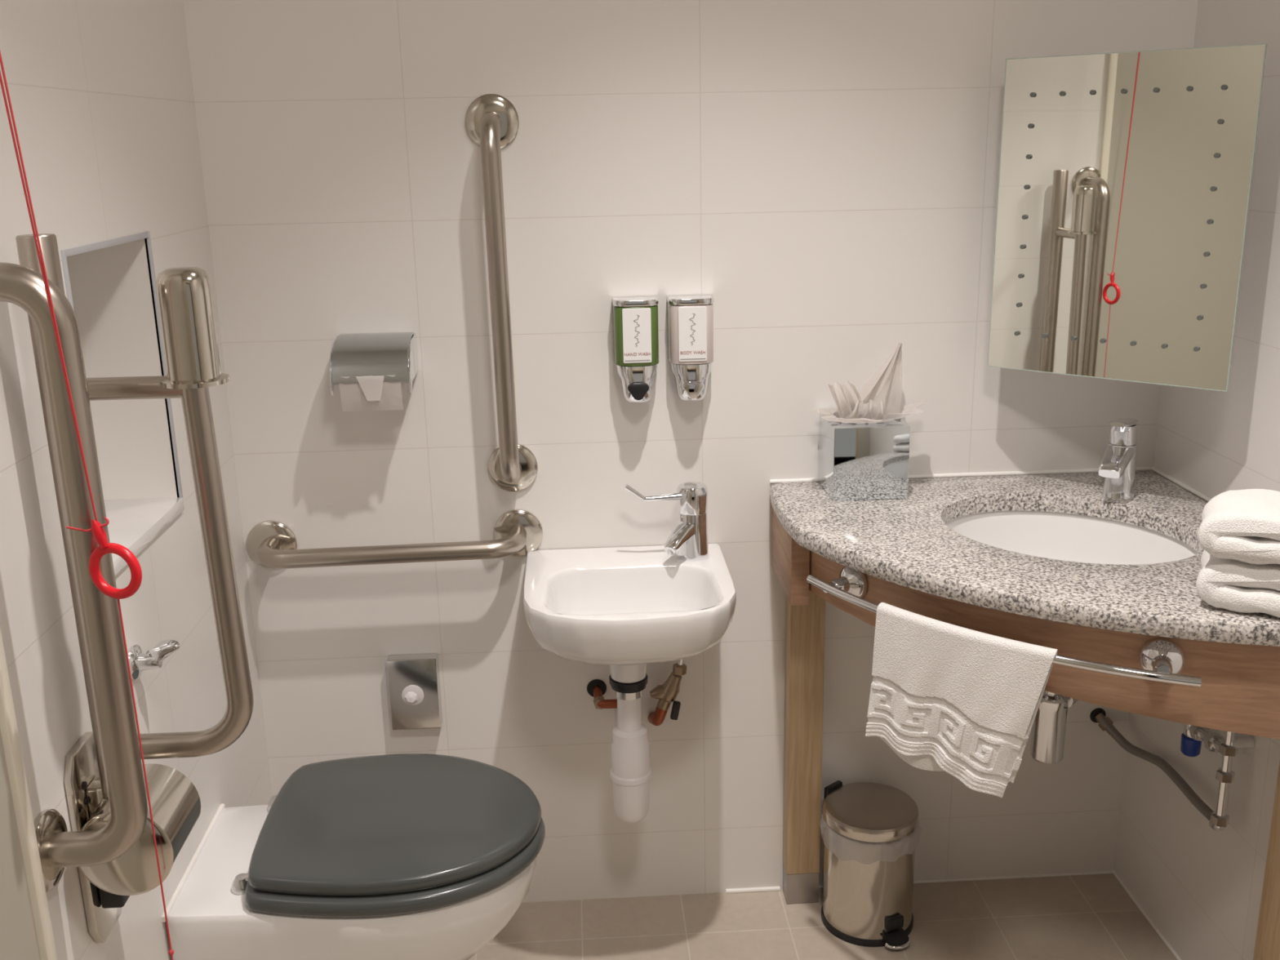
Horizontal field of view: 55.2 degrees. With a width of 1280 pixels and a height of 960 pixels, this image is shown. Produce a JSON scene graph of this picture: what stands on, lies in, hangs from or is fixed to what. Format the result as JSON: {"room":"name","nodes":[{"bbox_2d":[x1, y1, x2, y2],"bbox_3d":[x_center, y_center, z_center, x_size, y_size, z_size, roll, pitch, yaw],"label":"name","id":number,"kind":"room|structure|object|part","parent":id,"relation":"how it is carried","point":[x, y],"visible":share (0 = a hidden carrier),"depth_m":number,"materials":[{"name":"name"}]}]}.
{"room":"accessible bathroom","nodes":[
{"label":"accessible bathroom","id":0,"kind":"room"},
{"bbox_2d":[0,0,272,959],"bbox_3d":[-0.750,0.008,0.765,0.204,2.550,2.750,-2,16,-3],"label":"wall","id":1,"kind":"structure","parent":0,"point":[101,91],"depth_m":1.67,"materials":[{"name":"tile"}]},
{"bbox_2d":[0,627,57,959],"bbox_3d":[-0.675,-0.109,1.180,0.022,2.550,0.022,-2,16,-3],"label":"trim","id":2,"kind":"structure","parent":1,"relation":"attached to","point":[8,725],"depth_m":1.30,"materials":[{"name":"beige"}]},
{"bbox_2d":[0,262,147,892],"bbox_3d":[-0.614,0.109,1.290,0.118,0.722,0.090,-2,16,-3],"label":"grab rail","id":3,"kind":"object","parent":1,"relation":"attached to","point":[23,286],"visible":0.98,"depth_m":1.28,"materials":[{"name":"silver metal"}]},
{"bbox_2d":[60,231,182,497],"bbox_3d":[-0.702,-0.123,1.677,0.007,0.406,0.318,-2,16,-3],"label":"trim","id":4,"kind":"structure","parent":1,"relation":"attached to","point":[64,253],"depth_m":1.78,"materials":[{"name":"grey"}]},
{"bbox_2d":[15,233,253,942],"bbox_3d":[-0.562,0.151,1.405,0.231,0.853,0.127,-2,16,-3],"label":"support rail","id":5,"kind":"object","parent":1,"relation":"attached to","point":[184,298],"visible":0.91,"depth_m":1.40,"materials":[{"name":"silver metal"}]},
{"bbox_3d":[-0.630,0.092,1.390,0.040,0.728,0.039,-2,16,-3],"label":"post","id":6,"kind":"part","parent":5,"relation":"part of","materials":[{"name":"silver metal"}]},
{"bbox_3d":[-0.667,0.438,1.497,0.011,0.255,0.090,-2,16,-3],"label":"wall plate","id":7,"kind":"part","parent":5,"relation":"part of","materials":[{"name":"silver metal"}]},
{"bbox_2d":[103,497,184,575],"bbox_3d":[-0.764,0.079,1.730,0.146,0.020,0.300,-2,16,-3],"label":"niche shelf","id":8,"kind":"object","parent":1,"relation":"attached to","point":[134,523],"visible":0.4,"depth_m":1.77,"materials":[{"name":"white ceramic"}]},
{"bbox_2d":[128,639,179,679],"bbox_3d":[-0.656,0.245,1.663,0.063,0.051,0.048,-2,16,-3],"label":"flush lever","id":9,"kind":"object","parent":1,"relation":"attached to","point":[139,661],"visible":0.98,"depth_m":1.66,"materials":[{"name":"silver metal"}]},
{"bbox_2d":[160,803,225,922],"bbox_3d":[-0.684,0.582,1.884,0.009,0.009,0.308,-2,16,-3],"label":"trim","id":10,"kind":"structure","parent":1,"relation":"attached to","point":[222,806],"depth_m":1.86,"materials":[{"name":"white"}]},
{"bbox_2d":[165,753,545,959],"bbox_3d":[-0.415,0.678,1.943,0.539,0.342,0.396,-2,16,-3],"label":"toilet","id":11,"kind":"object","parent":1,"relation":"attached to","point":[406,856],"visible":1,"depth_m":1.79,"materials":[{"name":"white ceramic"}]},
{"bbox_3d":[-0.369,0.523,1.910,0.429,0.028,0.383,-2,16,-3],"label":"lid","id":12,"kind":"part","parent":11,"relation":"part of","materials":[{"name":"grey plastic"}]},
{"bbox_3d":[-0.368,0.553,1.909,0.438,0.024,0.392,-2,16,-3],"label":"seat","id":13,"kind":"part","parent":11,"relation":"part of","materials":[{"name":"grey plastic"}]},
{"bbox_2d":[182,0,1198,902],"bbox_3d":[0.058,-0.403,2.179,1.983,2.550,0.100,-2,16,-3],"label":"wall","id":14,"kind":"structure","parent":0,"point":[825,171],"depth_m":2.16,"materials":[{"name":"tile"}]},
{"bbox_2d":[328,332,418,395],"bbox_3d":[-0.455,-0.200,2.094,0.134,0.089,0.112,-2,16,-3],"label":"toilet roll holder","id":15,"kind":"object","parent":14,"relation":"attached to","point":[375,354],"visible":0.98,"depth_m":2.05,"materials":[{"name":"silver metal"}]},
{"bbox_3d":[-0.520,-0.196,2.092,0.003,0.085,0.112,-2,16,-3],"label":"plate","id":16,"kind":"part","parent":15,"relation":"part of","materials":[{"name":"silver metal"}]},
{"bbox_2d":[338,374,408,411],"bbox_3d":[-0.455,-0.176,2.093,0.102,0.103,0.098,-2,16,-3],"label":"toilet roll","id":17,"kind":"object","parent":15,"relation":"on","point":[371,393],"visible":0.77,"depth_m":2.06,"materials":[{"name":"white paper"}]},
{"bbox_3d":[-0.389,-0.201,2.098,0.003,0.085,0.112,-2,16,-3],"label":"plate","id":18,"kind":"part","parent":15,"relation":"part of","materials":[{"name":"silver metal"}]},
{"bbox_2d":[246,509,542,568],"bbox_3d":[-0.444,0.121,2.188,0.537,0.095,0.106,-2,16,-3],"label":"grab rail","id":19,"kind":"object","parent":14,"relation":"attached to","point":[517,532],"visible":1,"depth_m":2.15,"materials":[{"name":"silver metal"}]},
{"bbox_2d":[386,653,442,729],"bbox_3d":[-0.424,0.400,2.304,0.093,0.144,0.034,-2,16,-3],"label":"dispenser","id":20,"kind":"object","parent":14,"relation":"attached to","point":[413,679],"visible":1,"depth_m":2.29,"materials":[{"name":"silver metal"}]},
{"bbox_2d":[465,93,537,491],"bbox_3d":[-0.236,-0.298,2.084,0.096,0.690,0.104,-2,16,-3],"label":"grab rail","id":21,"kind":"object","parent":14,"relation":"attached to","point":[491,120],"visible":1,"depth_m":2.04,"materials":[{"name":"silver metal"}]},
{"bbox_2d":[586,679,617,709],"bbox_3d":[-0.048,0.369,2.303,0.116,0.123,0.054,1,16,9],"label":"copper pipe elbow","id":22,"kind":"object","parent":14,"relation":"attached to","point":[596,688],"visible":0.51,"depth_m":2.32,"materials":[{"name":"orange"}]},
{"bbox_2d":[523,543,736,823],"bbox_3d":[-0.016,0.397,2.158,0.358,0.468,0.360,-2,16,-3],"label":"basin","id":23,"kind":"object","parent":14,"relation":"attached to","point":[626,610],"visible":0.99,"depth_m":2.15,"materials":[{"name":"white ceramic"}]},
{"bbox_2d":[608,673,648,693],"bbox_3d":[-0.020,0.355,2.156,0.068,0.019,0.068,-2,16,-3],"label":"washer","id":24,"kind":"object","parent":23,"relation":"in","point":[619,683],"depth_m":2.13,"materials":[{"name":"black plastic"}]},
{"bbox_3d":[-0.019,0.229,2.110,0.358,0.119,0.358,-2,16,-3],"label":"bowl","id":25,"kind":"part","parent":23,"relation":"part of","materials":[{"name":"white ceramic"}]},
{"bbox_2d":[623,481,709,561],"bbox_3d":[0.055,0.077,2.162,0.150,0.145,0.078,-7,17,-21],"label":"tap","id":26,"kind":"object","parent":23,"relation":"on","point":[688,540],"visible":1,"depth_m":2.16,"materials":[{"name":"silver metal"}]},
{"bbox_3d":[0.027,0.021,2.157,0.110,0.033,0.016,-2,16,-3],"label":"lever","id":27,"kind":"part","parent":26,"relation":"part of","materials":[{"name":"silver metal"}]},
{"bbox_3d":[0.070,0.097,2.161,0.038,0.049,0.071,10,19,35],"label":"spout","id":28,"kind":"part","parent":26,"relation":"part of","materials":[{"name":"silver metal"}]},
{"bbox_2d":[612,295,658,403],"bbox_3d":[-0.006,-0.225,2.134,0.079,0.182,0.073,-2,16,-3],"label":"soap dispenser","id":29,"kind":"object","parent":14,"relation":"attached to","point":[635,318],"visible":1,"depth_m":2.11,"materials":[{"name":"green plastic"}]},
{"bbox_2d":[613,305,658,366],"bbox_3d":[-0.007,-0.254,2.133,0.077,0.102,0.059,-2,16,-3],"label":"bottle","id":30,"kind":"object","parent":29,"relation":"on","point":[635,327],"depth_m":2.11,"materials":[{"name":"green plastic"}]},
{"bbox_3d":[-0.005,-0.248,2.103,0.049,0.094,0.003,-2,16,-3],"label":"label panel","id":31,"kind":"part","parent":29,"relation":"part of","materials":[{"name":"white"}]},
{"bbox_2d":[648,658,686,725],"bbox_3d":[0.045,0.377,2.305,0.088,0.212,0.050,9,19,33],"label":"valve","id":32,"kind":"object","parent":14,"relation":"attached to","point":[666,693],"visible":0.97,"depth_m":2.29,"materials":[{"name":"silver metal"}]},
{"bbox_3d":[0.067,0.433,2.300,0.020,0.037,0.012,-2,16,-3],"label":"handle","id":33,"kind":"part","parent":32,"relation":"part of","materials":[{"name":"black plastic"}]},
{"bbox_2d":[666,293,714,401],"bbox_3d":[0.090,-0.229,2.139,0.079,0.182,0.073,-2,16,-3],"label":"soap dispenser","id":34,"kind":"object","parent":14,"relation":"attached to","point":[690,317],"visible":1,"depth_m":2.12,"materials":[{"name":"grey plastic"}]},
{"bbox_2d":[666,302,713,364],"bbox_3d":[0.089,-0.257,2.138,0.077,0.102,0.059,-2,16,-3],"label":"bottle","id":35,"kind":"object","parent":34,"relation":"on","point":[690,325],"depth_m":2.11,"materials":[{"name":"grey plastic"}]},
{"bbox_3d":[0.091,-0.251,2.108,0.049,0.094,0.003,-2,16,-3],"label":"label panel","id":36,"kind":"part","parent":34,"relation":"part of","materials":[{"name":"white"}]},
{"bbox_2d":[725,886,780,893],"bbox_3d":[0.229,0.830,2.479,0.110,0.010,0.010,-2,16,-3],"label":"trim","id":37,"kind":"structure","parent":14,"relation":"attached to","point":[768,888],"depth_m":2.48,"materials":[{"name":"white"}]},
{"bbox_2d":[769,466,1152,484],"bbox_3d":[0.599,-0.009,2.267,0.721,0.008,0.008,-2,16,-3],"label":"trim","id":38,"kind":"structure","parent":14,"relation":"attached to","point":[1137,468],"depth_m":2.27,"materials":[{"name":"white"}]},
{"bbox_2d":[818,871,1112,888],"bbox_3d":[0.665,0.817,2.500,0.621,0.006,0.006,-2,16,-3],"label":"trim","id":39,"kind":"structure","parent":14,"relation":"attached to","point":[1099,872],"depth_m":2.50,"materials":[{"name":"white"}]},
{"bbox_2d":[986,43,1266,391],"bbox_3d":[0.845,-0.444,2.052,0.392,0.508,0.304,12,20,38],"label":"mirror","id":40,"kind":"object","parent":14,"relation":"attached to","point":[1125,178],"visible":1,"depth_m":1.93,"materials":[{"name":"clear glass"}]},
{"bbox_2d":[469,873,1176,959],"bbox_3d":[0.161,1.240,1.212,1.983,0.100,2.850,-2,16,-3],"label":"floor","id":41,"kind":"structure","parent":0,"point":[1092,917],"depth_m":2.36,"materials":[{"name":"beige tile"}]},
{"bbox_2d":[819,780,921,950],"bbox_3d":[0.440,0.733,2.352,0.190,0.254,0.190,4,16,18],"label":"pedal bin","id":42,"kind":"object","parent":41,"relation":"on","point":[870,832],"visible":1,"depth_m":2.29,"materials":[{"name":"silver metal"}]},
{"bbox_3d":[0.438,0.626,2.323,0.177,0.027,0.177,-2,16,-3],"label":"lid","id":43,"kind":"part","parent":42,"relation":"part of","materials":[{"name":"silver metal"}]},
{"bbox_3d":[0.487,0.868,2.288,0.055,0.007,0.022,-8,17,-23],"label":"pedal trim","id":44,"kind":"part","parent":42,"relation":"part of","materials":[{"name":"silver metal"}]},
{"bbox_2d":[771,506,1279,959],"bbox_3d":[0.575,0.532,1.993,1.001,0.828,0.259,13,21,41],"label":"vanity unit","id":45,"kind":"object","parent":41,"relation":"on","point":[1239,691],"visible":0.53,"depth_m":1.78,"materials":[{"name":"brown wood"}]},
{"bbox_3d":[0.313,0.406,2.338,0.066,0.760,0.048,-2,16,-3],"label":"leg","id":46,"kind":"part","parent":45,"relation":"part of","materials":[{"name":"brown wood"}]},
{"bbox_2d":[806,565,1201,687],"bbox_3d":[0.498,0.213,1.775,0.601,0.063,0.118,12,20,39],"label":"towel rail","id":47,"kind":"object","parent":45,"relation":"attached to","point":[1160,660],"visible":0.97,"depth_m":1.65,"materials":[{"name":"silver metal"}]},
{"bbox_2d":[865,602,1057,798],"bbox_3d":[0.457,0.325,1.775,0.279,0.246,0.046,12,21,40],"label":"hand towel","id":48,"kind":"object","parent":47,"relation":"hanging from","point":[962,703],"visible":1,"depth_m":1.76,"materials":[{"name":"white fabric"}]},
{"bbox_2d":[769,470,1279,646],"bbox_3d":[0.615,0.110,1.901,0.730,0.031,0.771,-2,16,-3],"label":"countertop","id":49,"kind":"structure","parent":45,"relation":"on","point":[908,542],"depth_m":1.86,"materials":[{"name":"stone"}]},
{"bbox_2d":[811,342,928,501],"bbox_3d":[0.404,-0.106,2.145,0.209,0.261,0.150,-2,16,-3],"label":"tissue box","id":50,"kind":"object","parent":49,"relation":"on","point":[864,441],"visible":1,"depth_m":2.12,"materials":[{"name":"mirror-polished chrome"},{"name":"paper"}]},
{"bbox_2d":[946,510,1197,764],"bbox_3d":[0.684,0.281,2.052,0.422,0.380,0.509,-6,16,-16],"label":"vanity sink","id":51,"kind":"object","parent":49,"relation":"in","point":[1064,536],"visible":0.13,"depth_m":2.12,"materials":[{"name":"white ceramic"}]},
{"bbox_3d":[0.690,0.177,1.998,0.440,0.152,0.440,-2,16,-3],"label":"sink bowl","id":52,"kind":"part","parent":51,"relation":"part of","materials":[{"name":"white ceramic"}]},
{"bbox_3d":[0.774,0.325,2.196,0.068,0.031,0.343,3,16,15],"label":"waste arm","id":53,"kind":"part","parent":51,"relation":"part of","materials":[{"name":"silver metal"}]},
{"bbox_2d":[1097,417,1138,498],"bbox_3d":[0.815,-0.035,2.088,0.054,0.139,0.112,9,18,32],"label":"tap","id":54,"kind":"object","parent":49,"relation":"on","point":[1117,464],"visible":1,"depth_m":2.08,"materials":[{"name":"silver metal"}]},
{"bbox_3d":[0.807,-0.034,2.076,0.044,0.046,0.084,9,19,32],"label":"spout","id":55,"kind":"part","parent":54,"relation":"part of","materials":[{"name":"silver metal"}]},
{"bbox_3d":[0.822,-0.098,2.084,0.042,0.015,0.072,9,19,33],"label":"lever plate","id":56,"kind":"part","parent":54,"relation":"part of","materials":[{"name":"silver metal"}]},
{"bbox_3d":[0.830,-0.080,2.100,0.044,0.034,0.050,11,19,36],"label":"handle","id":57,"kind":"part","parent":54,"relation":"part of","materials":[{"name":"silver metal"}]},
{"bbox_2d":[1195,550,1279,617],"bbox_3d":[0.847,0.129,1.629,0.191,0.068,0.154,7,18,28],"label":"folded towel","id":58,"kind":"object","parent":49,"relation":"on","point":[1231,584],"visible":0.73,"depth_m":1.59,"materials":[{"name":"white fabric"}]},
{"bbox_2d":[1197,488,1279,564],"bbox_3d":[0.844,0.063,1.610,0.198,0.068,0.153,7,18,28],"label":"folded towel","id":59,"kind":"object","parent":58,"relation":"on","point":[1240,525],"visible":1,"depth_m":1.58,"materials":[{"name":"white fabric"}]},
{"bbox_3d":[0.950,0.555,1.757,0.070,0.760,0.060,-2,16,-3],"label":"leg","id":60,"kind":"part","parent":45,"relation":"part of","materials":[{"name":"brown wood"}]},
{"bbox_2d":[1114,0,1279,959],"bbox_3d":[1.077,-0.054,0.854,0.100,2.550,2.750,-2,16,-3],"label":"wall","id":61,"kind":"structure","parent":0,"point":[1201,886],"depth_m":2.04,"materials":[{"name":"tile"}]},
{"bbox_2d":[1112,870,1181,959],"bbox_3d":[1.019,1.020,1.747,0.008,0.008,1.600,-2,16,-3],"label":"trim","id":62,"kind":"structure","parent":61,"relation":"attached to","point":[1175,955],"depth_m":2.37,"materials":[{"name":"white"}]},
{"bbox_2d":[1089,707,1213,820],"bbox_3d":[0.948,0.528,2.239,0.058,0.059,0.389,-4,16,-8],"label":"hose","id":63,"kind":"object","parent":61,"relation":"attached to","point":[1097,715],"visible":0.99,"depth_m":2.27,"materials":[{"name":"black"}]},
{"bbox_2d":[1151,466,1211,502],"bbox_3d":[0.979,0.081,1.918,0.008,0.008,0.765,-2,16,-3],"label":"trim","id":64,"kind":"structure","parent":61,"relation":"attached to","point":[1188,488],"depth_m":2.17,"materials":[{"name":"white"}]},
{"bbox_2d":[1180,724,1255,831],"bbox_3d":[0.954,0.406,2.027,0.053,0.331,0.136,-4,16,-9],"label":"valves","id":65,"kind":"object","parent":61,"relation":"attached to","point":[1192,738],"visible":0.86,"depth_m":2.00,"materials":[{"name":"silver metal"}]},
{"bbox_3d":[0.940,0.367,2.068,0.027,0.150,0.027,-2,16,-3],"label":"valve stem","id":66,"kind":"part","parent":65,"relation":"part of","materials":[{"name":"silver metal"}]},
{"bbox_3d":[0.111,-1.298,0.452,1.983,0.100,2.950,-2,16,-3],"label":"ceiling","id":67,"kind":"structure","parent":0,"visible":0},
{"bbox_2d":[0,51,173,959],"bbox_3d":[-0.579,-0.301,1.114,0.071,2.150,0.118,10,19,34],"label":"pull cord","id":68,"kind":"object","parent":67,"relation":"hanging from","point":[100,535],"visible":1,"depth_m":1.24,"materials":[{"name":"red plastic"}]},
{"bbox_3d":[-0.583,-0.633,1.024,0.007,1.422,0.066,12,20,39],"label":"cord","id":69,"kind":"part","parent":68,"relation":"part of","materials":[{"name":"red fabric"}]},
{"bbox_3d":[-0.580,-0.633,1.026,0.036,1.422,0.048,-2,16,-3],"label":"cord","id":70,"kind":"part","parent":68,"relation":"part of","materials":[{"name":"red fabric"}]},
{"bbox_3d":[-0.532,0.422,1.349,0.005,0.630,0.002,-2,16,-3],"label":"cord","id":71,"kind":"part","parent":68,"relation":"part of","materials":[{"name":"red fabric"}]}
]}

